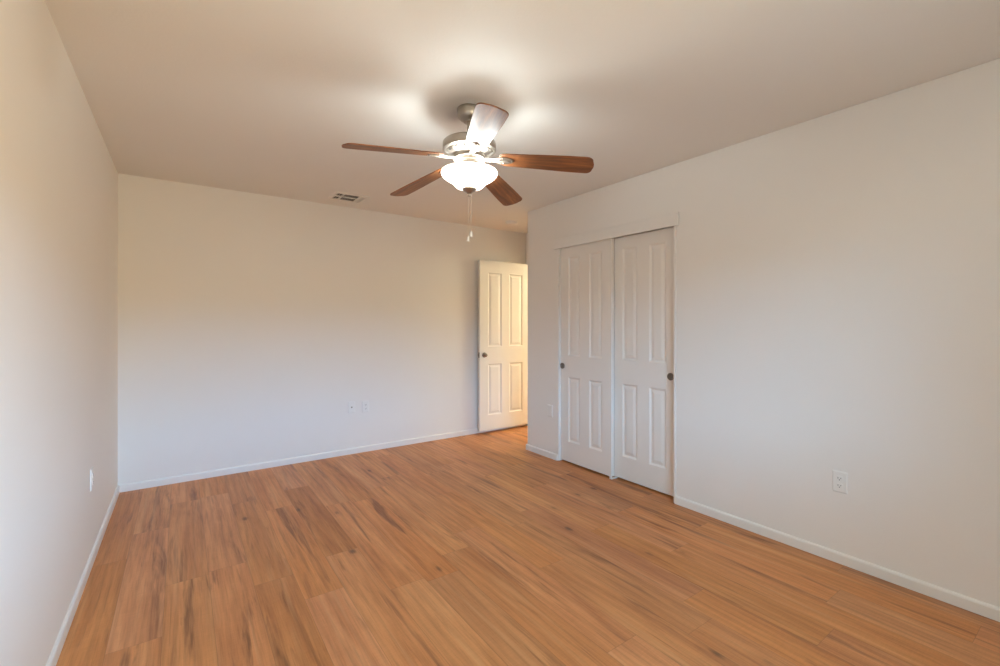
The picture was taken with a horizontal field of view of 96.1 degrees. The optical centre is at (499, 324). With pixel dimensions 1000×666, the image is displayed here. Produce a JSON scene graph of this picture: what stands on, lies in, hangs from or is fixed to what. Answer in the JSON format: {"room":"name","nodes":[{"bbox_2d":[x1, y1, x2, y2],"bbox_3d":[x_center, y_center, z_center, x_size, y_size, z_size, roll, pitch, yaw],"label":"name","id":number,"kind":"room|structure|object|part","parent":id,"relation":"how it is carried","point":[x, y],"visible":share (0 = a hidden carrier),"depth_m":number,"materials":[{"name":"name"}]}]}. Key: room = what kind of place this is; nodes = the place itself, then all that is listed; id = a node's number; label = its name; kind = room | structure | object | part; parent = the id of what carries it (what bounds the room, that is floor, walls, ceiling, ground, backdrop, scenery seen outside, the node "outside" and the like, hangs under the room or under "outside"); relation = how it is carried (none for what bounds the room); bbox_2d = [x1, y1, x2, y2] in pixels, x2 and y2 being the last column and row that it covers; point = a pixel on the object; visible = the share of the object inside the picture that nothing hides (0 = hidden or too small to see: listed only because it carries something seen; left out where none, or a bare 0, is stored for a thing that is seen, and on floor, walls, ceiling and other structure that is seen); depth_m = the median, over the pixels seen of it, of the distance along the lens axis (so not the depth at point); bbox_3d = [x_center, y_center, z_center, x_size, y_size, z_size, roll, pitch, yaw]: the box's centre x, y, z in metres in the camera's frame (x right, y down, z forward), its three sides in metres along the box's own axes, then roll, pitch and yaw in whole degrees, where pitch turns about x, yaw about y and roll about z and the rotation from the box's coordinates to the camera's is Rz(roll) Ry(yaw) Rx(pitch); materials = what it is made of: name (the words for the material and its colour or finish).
{"room":"empty bedroom","nodes":[
{"label":"empty bedroom","id":0,"kind":"room"},
{"bbox_2d":[0,0,117,665],"bbox_3d":[-1.534,0.066,1.389,0.100,2.440,5.180,0,0,-35],"label":"wall","id":1,"kind":"structure","parent":0,"point":[59,174],"depth_m":1.68,"materials":[{"name":"paint"}]},
{"bbox_2d":[46,485,119,665],"bbox_3d":[-1.488,1.257,1.422,0.012,0.058,4.940,0,0,-35],"label":"baseboard","id":2,"kind":"structure","parent":1,"relation":"attached to","point":[57,648],"depth_m":2.09,"materials":[{"name":"paint"}]},
{"bbox_2d":[90,466,93,490],"bbox_3d":[-2.203,0.834,2.429,0.009,0.115,0.070,0,0,-35],"label":"wall outlet","id":3,"kind":"object","parent":1,"relation":"attached to","point":[91,469],"visible":1,"depth_m":2.40,"materials":[{"name":"white plastic"}]},
{"bbox_2d":[118,173,524,484],"bbox_3d":[-0.153,0.066,5.454,6.849,2.440,0.100,0,0,-35],"label":"wall","id":4,"kind":"structure","parent":0,"point":[249,324],"depth_m":4.08,"materials":[{"name":"paint"}]},
{"bbox_2d":[120,424,524,492],"bbox_3d":[-1.289,1.257,4.581,3.962,0.058,0.012,0,0,-35],"label":"baseboard","id":5,"kind":"structure","parent":4,"relation":"attached to","point":[268,464],"depth_m":4.10,"materials":[{"name":"paint"}]},
{"bbox_2d":[348,401,354,412],"bbox_3d":[-1.468,0.824,4.453,0.070,0.115,0.016,0,0,-35],"label":"cable plate","id":6,"kind":"object","parent":4,"relation":"attached to","point":[351,405],"visible":1,"depth_m":4.45,"materials":[{"name":"white plastic"}]},
{"bbox_2d":[362,400,368,412],"bbox_3d":[-1.355,0.831,4.537,0.070,0.115,0.009,0,0,-35],"label":"wall outlet","id":7,"kind":"object","parent":4,"relation":"attached to","point":[365,404],"visible":1,"depth_m":4.53,"materials":[{"name":"white plastic"}]},
{"bbox_2d":[478,260,527,430],"bbox_3d":[0.055,0.251,5.457,0.755,1.998,0.128,0,0,-35],"label":"door","id":8,"kind":"structure","parent":4,"relation":"in","point":[502,286],"depth_m":5.42,"materials":[{"name":"paint"}]},
{"bbox_2d":[45,0,999,233],"bbox_3d":[1.254,-1.204,3.362,6.969,0.100,5.180,0,0,-35],"label":"ceiling","id":9,"kind":"structure","parent":0,"point":[264,97],"depth_m":2.10,"materials":[{"name":"paint"}]},
{"bbox_2d":[328,191,368,202],"bbox_3d":[-1.374,-1.148,4.085,0.300,0.011,0.256,0,0,-35],"label":"ceiling vent","id":10,"kind":"object","parent":9,"relation":"in","point":[336,195],"visible":1,"depth_m":4.06,"materials":[{"name":"white metal"}]},
{"bbox_2d":[342,102,593,241],"bbox_3d":[-0.202,-0.798,2.399,1.233,0.712,1.256,0,0,-35],"label":"ceiling fan","id":11,"kind":"object","parent":9,"relation":"hanging from","point":[470,149],"visible":1,"depth_m":2.34,"materials":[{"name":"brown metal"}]},
{"bbox_3d":[-0.517,-0.851,2.201,0.495,0.006,0.137,-7,14,-31],"label":"blade","id":12,"kind":"part","parent":11,"relation":"part of","materials":[{"name":"brown wood"}]},
{"bbox_3d":[-0.472,-0.842,2.681,0.495,0.006,0.137,-9,5,41],"label":"blade","id":13,"kind":"part","parent":11,"relation":"part of","materials":[{"name":"brown wood"}]},
{"bbox_3d":[-0.164,-0.771,2.411,0.302,0.092,0.302,0,0,-35],"label":"lamp shade","id":14,"kind":"part","parent":11,"relation":"part of","materials":[{"name":"white glass"}]},
{"bbox_3d":[-0.075,-0.870,2.009,0.137,0.006,0.495,13,0,-13],"label":"blade","id":15,"kind":"part","parent":11,"relation":"part of","materials":[{"name":"brown wood"}]},
{"bbox_3d":[-0.001,-0.839,2.786,0.137,0.006,0.495,-14,-13,21],"label":"blade","id":16,"kind":"part","parent":11,"relation":"part of","materials":[{"name":"brown wood"}]},
{"bbox_3d":[0.244,-0.851,2.370,0.495,0.006,0.137,6,-14,6],"label":"blade","id":17,"kind":"part","parent":11,"relation":"part of","materials":[{"name":"brown wood"}]},
{"bbox_2d":[505,220,517,225],"bbox_3d":[0.130,-1.133,5.071,0.144,0.042,0.144,0,0,-35],"label":"smoke detector","id":18,"kind":"object","parent":9,"relation":"attached to","point":[510,222],"visible":1,"depth_m":5.03,"materials":[{"name":"white plastic"}]},
{"bbox_2d":[56,425,999,665],"bbox_3d":[1.254,1.316,3.362,6.969,0.060,5.180,0,0,-35],"label":"floor","id":19,"kind":"structure","parent":0,"point":[484,548],"depth_m":2.26,"materials":[{"name":"brown wood"}]},
{"bbox_2d":[525,227,670,258],"bbox_3d":[1.200,0.066,4.580,0.100,2.440,2.890,0,0,-35],"label":"wall","id":20,"kind":"structure","parent":0,"point":[526,234],"depth_m":5.71,"materials":[{"name":"paint"}]},
{"bbox_2d":[528,58,999,607],"bbox_3d":[1.499,0.066,2.978,0.100,2.440,4.071,0,0,-35],"label":"wall","id":21,"kind":"structure","parent":0,"point":[838,272],"depth_m":2.41,"materials":[{"name":"paint"}]},
{"bbox_2d":[526,444,557,460],"bbox_3d":[0.405,1.257,4.427,0.012,0.058,0.467,0,0,-35],"label":"baseboard","id":22,"kind":"structure","parent":21,"relation":"attached to","point":[531,448],"depth_m":4.40,"materials":[{"name":"paint"}]},
{"bbox_2d":[548,404,552,416],"bbox_3d":[0.480,0.834,4.324,0.007,0.115,0.070,0,0,-35],"label":"blank plate","id":23,"kind":"object","parent":21,"relation":"attached to","point":[550,407],"visible":1,"depth_m":4.31,"materials":[{"name":"white plastic"}]},
{"bbox_2d":[560,238,613,475],"bbox_3d":[0.760,0.278,4.000,0.045,1.989,0.610,0,0,-35],"label":"door","id":24,"kind":"structure","parent":21,"relation":"in","point":[587,270],"depth_m":3.95,"materials":[{"name":"paint"}]},
{"bbox_2d":[553,212,678,249],"bbox_3d":[0.891,-0.751,3.734,0.018,0.090,1.314,0,0,-35],"label":"trim","id":25,"kind":"structure","parent":21,"relation":"attached to","point":[669,220],"depth_m":3.61,"materials":[{"name":"paint"}]},
{"bbox_2d":[557,226,675,496],"bbox_3d":[0.942,0.271,3.763,0.103,2.030,1.246,0,0,-35],"label":"trim","id":26,"kind":"structure","parent":21,"relation":"attached to","point":[558,250],"depth_m":4.23,"materials":[{"name":"paint"}]},
{"bbox_2d":[614,227,673,495],"bbox_3d":[1.135,0.278,3.543,0.045,1.989,0.610,0,0,-35],"label":"door","id":27,"kind":"structure","parent":21,"relation":"in","point":[643,262],"depth_m":3.52,"materials":[{"name":"paint"}]},
{"bbox_3d":[1.263,0.389,3.331,0.009,0.055,0.055,0,0,-35],"label":"finger pull","id":28,"kind":"part","parent":27,"relation":"part of","materials":[{"name":"brown metal"}]},
{"bbox_2d":[674,495,999,621],"bbox_3d":[1.936,1.257,2.263,0.012,0.058,2.358,0,0,-35],"label":"baseboard","id":29,"kind":"structure","parent":21,"relation":"attached to","point":[984,609],"depth_m":2.35,"materials":[{"name":"paint"}]},
{"bbox_2d":[832,469,847,493],"bbox_3d":[1.828,0.849,2.419,0.009,0.115,0.070,0,0,-35],"label":"wall outlet","id":30,"kind":"object","parent":21,"relation":"attached to","point":[839,478],"visible":1,"depth_m":2.42,"materials":[{"name":"white plastic"}]},
{"bbox_2d":[836,483,842,487],"bbox_3d":[1.826,0.869,2.418,0.004,0.024,0.034,0,0,-35],"label":"receptacle","id":31,"kind":"object","parent":30,"relation":"attached to","point":[838,485],"depth_m":2.42,"materials":[{"name":"white plastic"}]},
{"bbox_2d":[836,476,842,480],"bbox_3d":[1.826,0.830,2.418,0.004,0.024,0.034,0,0,-35],"label":"receptacle","id":32,"kind":"object","parent":30,"relation":"attached to","point":[838,478],"depth_m":2.42,"materials":[{"name":"white plastic"}]}
]}

